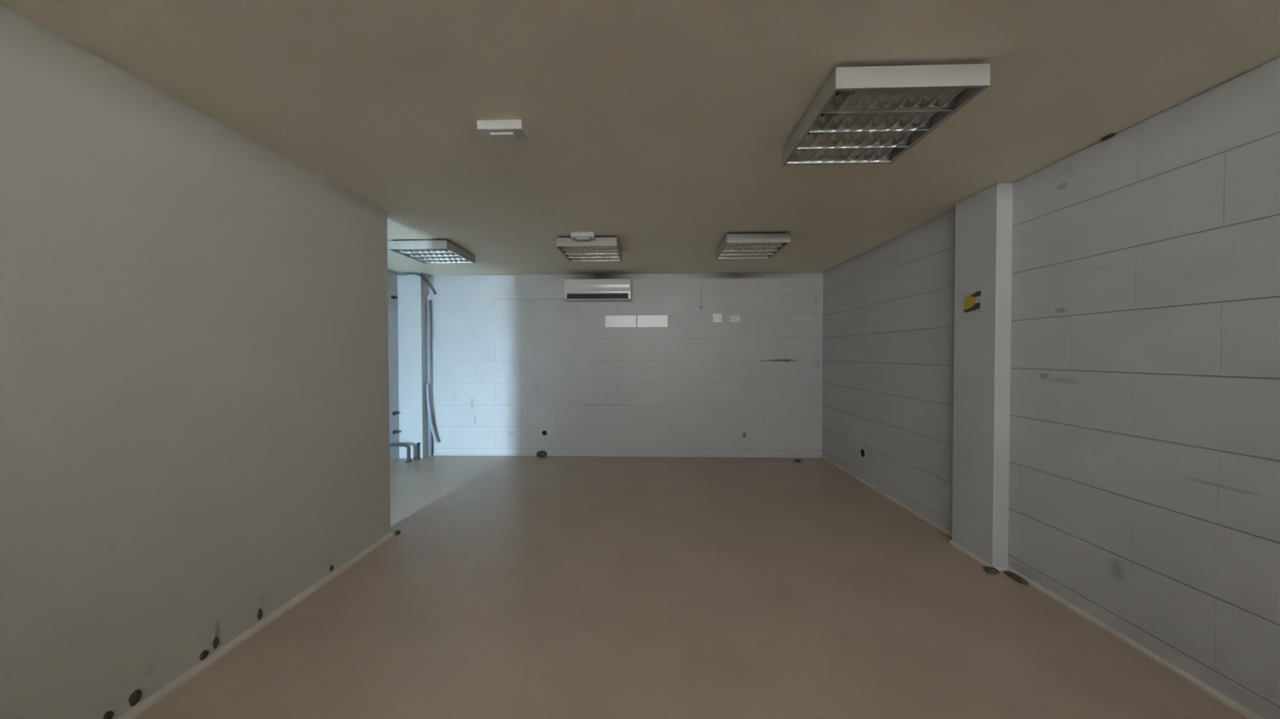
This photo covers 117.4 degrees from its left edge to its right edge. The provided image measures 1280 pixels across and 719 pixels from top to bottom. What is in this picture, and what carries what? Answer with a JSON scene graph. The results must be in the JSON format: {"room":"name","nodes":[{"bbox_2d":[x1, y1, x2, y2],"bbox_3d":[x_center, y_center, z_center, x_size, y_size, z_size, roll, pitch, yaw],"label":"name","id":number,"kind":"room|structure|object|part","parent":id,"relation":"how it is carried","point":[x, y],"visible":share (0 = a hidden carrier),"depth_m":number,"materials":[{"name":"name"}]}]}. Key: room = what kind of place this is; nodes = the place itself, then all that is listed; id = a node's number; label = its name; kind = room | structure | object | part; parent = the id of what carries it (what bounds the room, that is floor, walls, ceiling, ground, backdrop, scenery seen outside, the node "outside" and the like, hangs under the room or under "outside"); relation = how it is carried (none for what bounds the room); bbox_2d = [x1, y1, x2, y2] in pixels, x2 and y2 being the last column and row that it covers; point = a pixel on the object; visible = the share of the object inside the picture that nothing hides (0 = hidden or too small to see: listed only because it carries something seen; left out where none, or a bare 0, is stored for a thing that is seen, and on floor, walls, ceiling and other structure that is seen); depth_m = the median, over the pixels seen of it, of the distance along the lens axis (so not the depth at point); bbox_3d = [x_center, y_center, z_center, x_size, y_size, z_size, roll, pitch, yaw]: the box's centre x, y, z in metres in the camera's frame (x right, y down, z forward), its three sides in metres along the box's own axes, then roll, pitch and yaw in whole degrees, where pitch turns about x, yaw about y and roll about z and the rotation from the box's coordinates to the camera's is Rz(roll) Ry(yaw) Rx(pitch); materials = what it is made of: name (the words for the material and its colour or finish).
{"room":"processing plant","nodes":[
{"label":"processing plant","id":0,"kind":"room"},
{"bbox_2d":[0,4,390,718],"bbox_3d":[-2.053,0.153,0.520,0.120,2.480,4.914,0,1,2],"label":"wall","id":1,"kind":"structure","parent":0,"point":[194,393],"depth_m":1.57,"materials":[{"name":"beige paint"}]},
{"bbox_2d":[102,711,113,718],"bbox_3d":[-1.964,1.319,1.435,0.010,0.047,0.027,0,1,2],"label":"broken fixing","id":2,"kind":"object","parent":1,"relation":"attached to","point":[108,714],"visible":1,"depth_m":1.43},
{"bbox_2d":[128,688,141,706],"bbox_3d":[-1.962,1.314,1.510,0.013,0.058,0.038,0,1,2],"label":"broken fixing","id":3,"kind":"object","parent":1,"relation":"attached to","point":[135,697],"visible":1,"depth_m":1.51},
{"bbox_2d":[199,650,208,660],"bbox_3d":[-1.955,1.324,1.744,0.013,0.042,0.036,0,1,2],"label":"broken fixing","id":4,"kind":"object","parent":1,"relation":"attached to","point":[205,653],"visible":1,"depth_m":1.74,"materials":[{"name":"black plastic"}]},
{"bbox_2d":[212,636,218,648],"bbox_3d":[-1.954,1.304,1.790,0.013,0.058,0.026,0,1,2],"label":"broken fixing","id":5,"kind":"object","parent":1,"relation":"attached to","point":[215,642],"visible":1,"depth_m":1.79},
{"bbox_2d":[116,531,394,718],"bbox_3d":[-1.976,1.377,0.536,0.031,0.031,4.914,0,1,2],"label":"baseboard","id":6,"kind":"structure","parent":1,"relation":"attached to","point":[148,703],"depth_m":1.87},
{"bbox_2d":[257,608,262,620],"bbox_3d":[-1.948,1.305,1.992,0.013,0.065,0.025,0,1,2],"label":"broken fixing","id":7,"kind":"object","parent":1,"relation":"attached to","point":[260,613],"visible":1,"depth_m":1.99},
{"bbox_2d":[387,269,399,462],"bbox_3d":[-3.422,0.136,1.839,0.200,2.480,7.470,0,1,2],"label":"wall","id":8,"kind":"structure","parent":0,"point":[392,277],"depth_m":5.08,"materials":[{"name":"white paint"}]},
{"bbox_2d":[390,444,411,462],"bbox_3d":[-3.095,1.209,5.042,0.262,0.235,0.068,0,1,2],"label":"pipe","id":9,"kind":"object","parent":8,"relation":"attached to","point":[408,449],"visible":1,"depth_m":5.03,"materials":[{"name":"metal"}]},
{"bbox_2d":[397,272,429,458],"bbox_3d":[-3.061,0.083,5.276,0.320,2.480,0.193,0,1,2],"label":"wall column","id":10,"kind":"structure","parent":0,"point":[413,291],"depth_m":5.18,"materials":[{"name":"white paint"}]},
{"bbox_2d":[395,272,436,294],"bbox_3d":[-2.985,-1.019,5.180,0.478,0.269,0.146,0,1,-22],"label":"cable","id":11,"kind":"object","parent":10,"relation":"attached to","point":[404,273],"visible":1,"depth_m":5.15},
{"bbox_2d":[426,300,431,456],"bbox_3d":[-2.875,0.260,5.306,0.048,2.125,0.048,0,1,2],"label":"pipe","id":12,"kind":"object","parent":10,"relation":"attached to","point":[428,305],"visible":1,"depth_m":5.29,"materials":[{"name":"grey metal"}]},
{"bbox_2d":[426,383,438,443],"bbox_3d":[-2.821,0.731,5.283,0.149,0.818,0.047,0,1,-20],"label":"conduit","id":13,"kind":"object","parent":12,"relation":"attached to","point":[428,397],"visible":1,"depth_m":5.26,"materials":[{"name":"white plastic"}]},
{"bbox_2d":[428,272,823,455],"bbox_3d":[-0.384,0.077,5.385,6.066,2.480,0.200,0,1,2],"label":"wall","id":14,"kind":"structure","parent":0,"point":[504,373],"depth_m":5.28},
{"bbox_2d":[427,293,564,301],"bbox_3d":[-1.956,-0.848,5.300,1.930,0.082,0.044,0,1,2],"label":"cable trunking","id":15,"kind":"object","parent":14,"relation":"attached to","point":[492,296],"visible":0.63,"depth_m":5.29,"materials":[{"name":"white paint"}]},
{"bbox_3d":[-1.946,-0.854,5.288,1.910,0.054,0.005,0,1,2],"label":"lid","id":16,"kind":"part","parent":15,"relation":"part of","materials":[{"name":"white paint"}]},
{"bbox_2d":[541,430,547,435],"bbox_3d":[-1.309,1.006,5.324,0.087,0.087,0.004,0,1,2],"label":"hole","id":17,"kind":"structure","parent":14,"relation":"attached to","point":[544,433],"depth_m":5.33,"materials":[{"name":"black"}]},
{"bbox_2d":[564,278,631,302],"bbox_3d":[-0.554,-0.925,5.170,0.872,0.282,0.208,0,1,2],"label":"air conditioner","id":18,"kind":"object","parent":14,"relation":"attached to","point":[588,290],"visible":1,"depth_m":5.08,"materials":[{"name":"plastic"}]},
{"bbox_3d":[-0.557,-0.960,5.075,0.848,0.170,0.019,0,1,2],"label":"panel","id":19,"kind":"part","parent":18,"relation":"part of","materials":[{"name":"plastic"}]},
{"bbox_2d":[567,293,627,298],"bbox_3d":[-0.556,-0.830,5.105,0.800,0.056,0.012,0,1,2],"label":"air vent","id":20,"kind":"object","parent":18,"relation":"attached to","point":[569,295],"depth_m":5.10,"materials":[{"name":"black plastic"}]},
{"bbox_2d":[604,315,636,327],"bbox_3d":[-0.262,-0.515,5.265,0.426,0.164,0.020,0,2,2],"label":"wall plate","id":21,"kind":"object","parent":14,"relation":"attached to","point":[611,321],"visible":1,"depth_m":5.26,"materials":[{"name":"grey plastic"}]},
{"bbox_2d":[431,453,821,457],"bbox_3d":[-0.233,1.307,5.294,5.330,0.022,0.011,0,1,2],"label":"baseboard","id":22,"kind":"structure","parent":14,"relation":"attached to","point":[525,455],"depth_m":5.28,"materials":[{"name":"white paint"}]},
{"bbox_2d":[636,315,667,327],"bbox_3d":[0.167,-0.517,5.252,0.416,0.166,0.020,-1,1,2],"label":"wall plate","id":23,"kind":"object","parent":14,"relation":"attached to","point":[642,321],"visible":1,"depth_m":5.25,"materials":[{"name":"grey plastic"}]},
{"bbox_2d":[712,313,721,323],"bbox_3d":[1.035,-0.553,5.215,0.120,0.120,0.041,0,1,2],"label":"box","id":24,"kind":"object","parent":14,"relation":"attached to","point":[717,317],"visible":1,"depth_m":5.20,"materials":[{"name":"white plastic"}]},
{"bbox_2d":[729,315,740,322],"bbox_3d":[1.276,-0.546,5.223,0.145,0.095,0.012,0,1,2],"label":"blank plate","id":25,"kind":"object","parent":14,"relation":"attached to","point":[733,318],"visible":1,"depth_m":5.22,"materials":[{"name":"grey plastic"}]},
{"bbox_2d":[0,0,1279,275],"bbox_3d":[-0.496,-1.181,1.633,6.166,0.150,7.770,0,1,2],"label":"ceiling","id":26,"kind":"structure","parent":0,"point":[662,128],"depth_m":1.63,"materials":[{"name":"beige paint"}]},
{"bbox_2d":[387,239,475,263],"bbox_3d":[-2.081,-1.090,3.942,0.560,0.098,0.590,0,1,2],"label":"ceiling light","id":27,"kind":"object","parent":26,"relation":"attached to","point":[423,251],"visible":1,"depth_m":3.79,"materials":[{"name":"metal"}]},
{"bbox_2d":[477,119,528,140],"bbox_3d":[-0.647,-1.081,1.844,0.210,0.056,0.100,0,1,2],"label":"ceiling box","id":28,"kind":"object","parent":26,"relation":"attached to","point":[511,129],"visible":1,"depth_m":1.80,"materials":[{"name":"white plastic"}]},
{"bbox_2d":[570,231,595,240],"bbox_3d":[-0.511,-1.107,3.495,0.210,0.056,0.100,0,1,2],"label":"ceiling box","id":29,"kind":"object","parent":26,"relation":"attached to","point":[580,236],"visible":1,"depth_m":3.45,"materials":[{"name":"white plastic"}]},
{"bbox_2d":[555,235,622,262],"bbox_3d":[-0.482,-1.091,3.855,0.560,0.098,0.590,0,1,2],"label":"ceiling light","id":30,"kind":"object","parent":26,"relation":"attached to","point":[606,248],"visible":1,"depth_m":3.71,"materials":[{"name":"metal"}]},
{"bbox_2d":[715,232,790,258],"bbox_3d":[1.062,-1.092,3.749,0.560,0.098,0.590,0,1,2],"label":"ceiling light","id":31,"kind":"object","parent":26,"relation":"attached to","point":[735,245],"visible":1,"depth_m":3.60,"materials":[{"name":"metal"}]},
{"bbox_2d":[782,63,990,164],"bbox_3d":[1.017,-1.061,1.732,0.560,0.098,0.590,0,1,2],"label":"ceiling light","id":32,"kind":"object","parent":26,"relation":"attached to","point":[867,114],"visible":1,"depth_m":1.59,"materials":[{"name":"white metal"}]},
{"bbox_3d":[0.820,-1.043,1.949,0.032,0.044,0.132,0,1,2],"label":"blade","id":33,"kind":"part","parent":32,"relation":"part of","materials":[{"name":"metal"}]},
{"bbox_3d":[0.878,-1.043,1.947,0.032,0.044,0.132,0,1,2],"label":"blade","id":34,"kind":"part","parent":32,"relation":"part of","materials":[{"name":"metal"}]},
{"bbox_3d":[0.816,-1.041,1.808,0.032,0.044,0.132,0,1,2],"label":"blade","id":35,"kind":"part","parent":32,"relation":"part of","materials":[{"name":"metal"}]},
{"bbox_3d":[0.936,-1.043,1.946,0.032,0.044,0.132,0,1,2],"label":"blade","id":36,"kind":"part","parent":32,"relation":"part of","materials":[{"name":"metal"}]},
{"bbox_3d":[0.874,-1.041,1.807,0.032,0.044,0.132,0,1,2],"label":"blade","id":37,"kind":"part","parent":32,"relation":"part of","materials":[{"name":"metal"}]},
{"bbox_3d":[0.811,-1.039,1.668,0.032,0.044,0.132,0,1,2],"label":"blade","id":38,"kind":"part","parent":32,"relation":"part of","materials":[{"name":"metal"}]},
{"bbox_3d":[1.017,-1.085,1.732,0.532,0.006,0.562,0,1,2],"label":"plate","id":39,"kind":"part","parent":32,"relation":"part of","materials":[{"name":"silver metal"}]},
{"bbox_3d":[0.994,-1.043,1.944,0.032,0.044,0.132,0,1,2],"label":"blade","id":40,"kind":"part","parent":32,"relation":"part of","materials":[{"name":"metal"}]},
{"bbox_3d":[0.932,-1.041,1.805,0.032,0.044,0.132,0,1,2],"label":"blade","id":41,"kind":"part","parent":32,"relation":"part of","materials":[{"name":"metal"}]},
{"bbox_3d":[0.870,-1.039,1.666,0.032,0.044,0.132,0,1,2],"label":"blade","id":42,"kind":"part","parent":32,"relation":"part of","materials":[{"name":"metal"}]},
{"bbox_3d":[0.807,-1.037,1.528,0.032,0.044,0.132,0,1,2],"label":"blade","id":43,"kind":"part","parent":32,"relation":"part of","materials":[{"name":"metal"}]},
{"bbox_3d":[1.052,-1.044,1.942,0.032,0.044,0.132,0,1,2],"label":"blade","id":44,"kind":"part","parent":32,"relation":"part of","materials":[{"name":"metal"}]},
{"bbox_3d":[0.990,-1.041,1.803,0.032,0.044,0.132,0,1,2],"label":"blade","id":45,"kind":"part","parent":32,"relation":"part of","materials":[{"name":"metal"}]},
{"bbox_3d":[0.928,-1.039,1.665,0.032,0.044,0.132,0,1,2],"label":"blade","id":46,"kind":"part","parent":32,"relation":"part of","materials":[{"name":"metal"}]},
{"bbox_3d":[0.866,-1.037,1.526,0.032,0.044,0.132,0,1,2],"label":"blade","id":47,"kind":"part","parent":32,"relation":"part of","materials":[{"name":"metal"}]},
{"bbox_3d":[1.111,-1.044,1.940,0.032,0.044,0.132,0,1,2],"label":"blade","id":48,"kind":"part","parent":32,"relation":"part of","materials":[{"name":"metal"}]},
{"bbox_3d":[1.048,-1.041,1.802,0.032,0.044,0.132,0,1,2],"label":"blade","id":49,"kind":"part","parent":32,"relation":"part of","materials":[{"name":"metal"}]},
{"bbox_3d":[0.986,-1.039,1.663,0.032,0.044,0.132,0,1,2],"label":"blade","id":50,"kind":"part","parent":32,"relation":"part of","materials":[{"name":"metal"}]},
{"bbox_3d":[1.169,-1.044,1.939,0.032,0.044,0.132,0,1,2],"label":"blade","id":51,"kind":"part","parent":32,"relation":"part of","materials":[{"name":"metal"}]},
{"bbox_3d":[0.924,-1.037,1.524,0.032,0.044,0.132,0,1,2],"label":"blade","id":52,"kind":"part","parent":32,"relation":"part of","materials":[{"name":"metal"}]},
{"bbox_3d":[1.107,-1.041,1.800,0.032,0.044,0.132,0,1,2],"label":"blade","id":53,"kind":"part","parent":32,"relation":"part of","materials":[{"name":"metal"}]},
{"bbox_3d":[1.044,-1.039,1.661,0.032,0.044,0.132,0,1,2],"label":"blade","id":54,"kind":"part","parent":32,"relation":"part of","materials":[{"name":"metal"}]},
{"bbox_3d":[1.227,-1.044,1.937,0.032,0.044,0.132,0,1,2],"label":"blade","id":55,"kind":"part","parent":32,"relation":"part of","materials":[{"name":"metal"}]},
{"bbox_3d":[0.982,-1.037,1.522,0.032,0.044,0.132,0,1,2],"label":"blade","id":56,"kind":"part","parent":32,"relation":"part of","materials":[{"name":"metal"}]},
{"bbox_3d":[1.165,-1.042,1.798,0.032,0.044,0.132,0,1,2],"label":"blade","id":57,"kind":"part","parent":32,"relation":"part of","materials":[{"name":"metal"}]},
{"bbox_3d":[1.102,-1.039,1.659,0.032,0.044,0.132,0,1,2],"label":"blade","id":58,"kind":"part","parent":32,"relation":"part of","materials":[{"name":"metal"}]},
{"bbox_3d":[1.223,-1.042,1.796,0.032,0.044,0.132,0,1,2],"label":"blade","id":59,"kind":"part","parent":32,"relation":"part of","materials":[{"name":"metal"}]},
{"bbox_3d":[1.040,-1.037,1.521,0.032,0.044,0.132,0,1,2],"label":"blade","id":60,"kind":"part","parent":32,"relation":"part of","materials":[{"name":"metal"}]},
{"bbox_3d":[1.161,-1.039,1.658,0.032,0.044,0.132,0,1,2],"label":"blade","id":61,"kind":"part","parent":32,"relation":"part of","materials":[{"name":"metal"}]},
{"bbox_3d":[1.098,-1.037,1.519,0.032,0.044,0.132,0,1,2],"label":"blade","id":62,"kind":"part","parent":32,"relation":"part of","materials":[{"name":"metal"}]},
{"bbox_3d":[1.219,-1.040,1.656,0.032,0.044,0.132,0,1,2],"label":"blade","id":63,"kind":"part","parent":32,"relation":"part of","materials":[{"name":"metal"}]},
{"bbox_3d":[1.157,-1.037,1.517,0.032,0.044,0.132,0,1,2],"label":"blade","id":64,"kind":"part","parent":32,"relation":"part of","materials":[{"name":"metal"}]},
{"bbox_3d":[1.215,-1.037,1.516,0.032,0.044,0.132,0,1,2],"label":"blade","id":65,"kind":"part","parent":32,"relation":"part of","materials":[{"name":"metal"}]},
{"bbox_2d":[1100,133,1115,140],"bbox_3d":[2.334,-1.109,1.939,0.024,0.016,0.059,0,1,2],"label":"chip","id":66,"kind":"object","parent":26,"relation":"attached to","point":[1110,135],"visible":1,"depth_m":1.93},
{"bbox_2d":[136,455,1248,718],"bbox_3d":[-0.491,1.448,1.672,6.166,0.150,7.770,0,1,2],"label":"floor","id":67,"kind":"structure","parent":0,"point":[508,587],"depth_m":2.06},
{"bbox_2d":[394,530,400,535],"bbox_3d":[-1.879,1.341,3.011,0.038,0.036,0.036,0,1,-8],"label":"lump","id":68,"kind":"object","parent":67,"relation":"on","point":[397,532],"visible":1,"depth_m":3.00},
{"bbox_2d":[414,442,420,460],"bbox_3d":[-2.948,1.214,5.155,0.060,0.221,0.074,0,1,2],"label":"drain pipe","id":69,"kind":"object","parent":67,"relation":"on","point":[418,443],"visible":1,"depth_m":5.14,"materials":[{"name":"metal"}]},
{"bbox_2d":[536,450,546,457],"bbox_3d":[-1.336,1.285,5.288,0.143,0.098,0.088,0,1,2],"label":"lump","id":70,"kind":"object","parent":67,"relation":"on","point":[541,453],"visible":1,"depth_m":5.26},
{"bbox_2d":[983,566,999,573],"bbox_3d":[2.242,1.345,2.485,0.078,0.032,0.067,0,1,2],"label":"lump","id":71,"kind":"object","parent":67,"relation":"on","point":[990,570],"visible":1,"depth_m":2.47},
{"bbox_2d":[1004,571,1028,585],"bbox_3d":[2.324,1.346,2.402,0.054,0.032,0.155,0,1,2],"label":"lump","id":72,"kind":"object","parent":67,"relation":"on","point":[1013,575],"visible":1,"depth_m":2.38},
{"bbox_2d":[951,182,1013,565],"bbox_3d":[2.327,0.114,2.659,0.102,2.480,0.348,0,1,2],"label":"column","id":73,"kind":"structure","parent":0,"point":[984,226],"depth_m":2.57,"materials":[{"name":"white paint"}]},
{"bbox_2d":[964,290,982,312],"bbox_3d":[2.274,-0.393,2.656,0.005,0.134,0.146,0,1,2],"label":"warning sign","id":74,"kind":"object","parent":73,"relation":"attached to","point":[972,300],"visible":1,"depth_m":2.65,"materials":[{"name":"yellow plastic"}]},
{"bbox_2d":[822,57,1279,718],"bbox_3d":[2.441,0.129,1.666,0.200,2.480,7.470,0,1,2],"label":"wall","id":75,"kind":"structure","parent":0,"point":[1144,466],"depth_m":1.86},
{"bbox_2d":[859,447,866,458],"bbox_3d":[2.415,1.014,4.217,0.004,0.115,0.115,0,1,2],"label":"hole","id":76,"kind":"structure","parent":75,"relation":"attached to","point":[862,451],"depth_m":4.21,"materials":[{"name":"black"}]},
{"bbox_2d":[821,455,1264,718],"bbox_3d":[2.285,1.356,1.589,0.110,0.028,7.270,0,1,2],"label":"baseboard","id":77,"kind":"structure","parent":75,"relation":"attached to","point":[1233,704],"depth_m":1.97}
]}

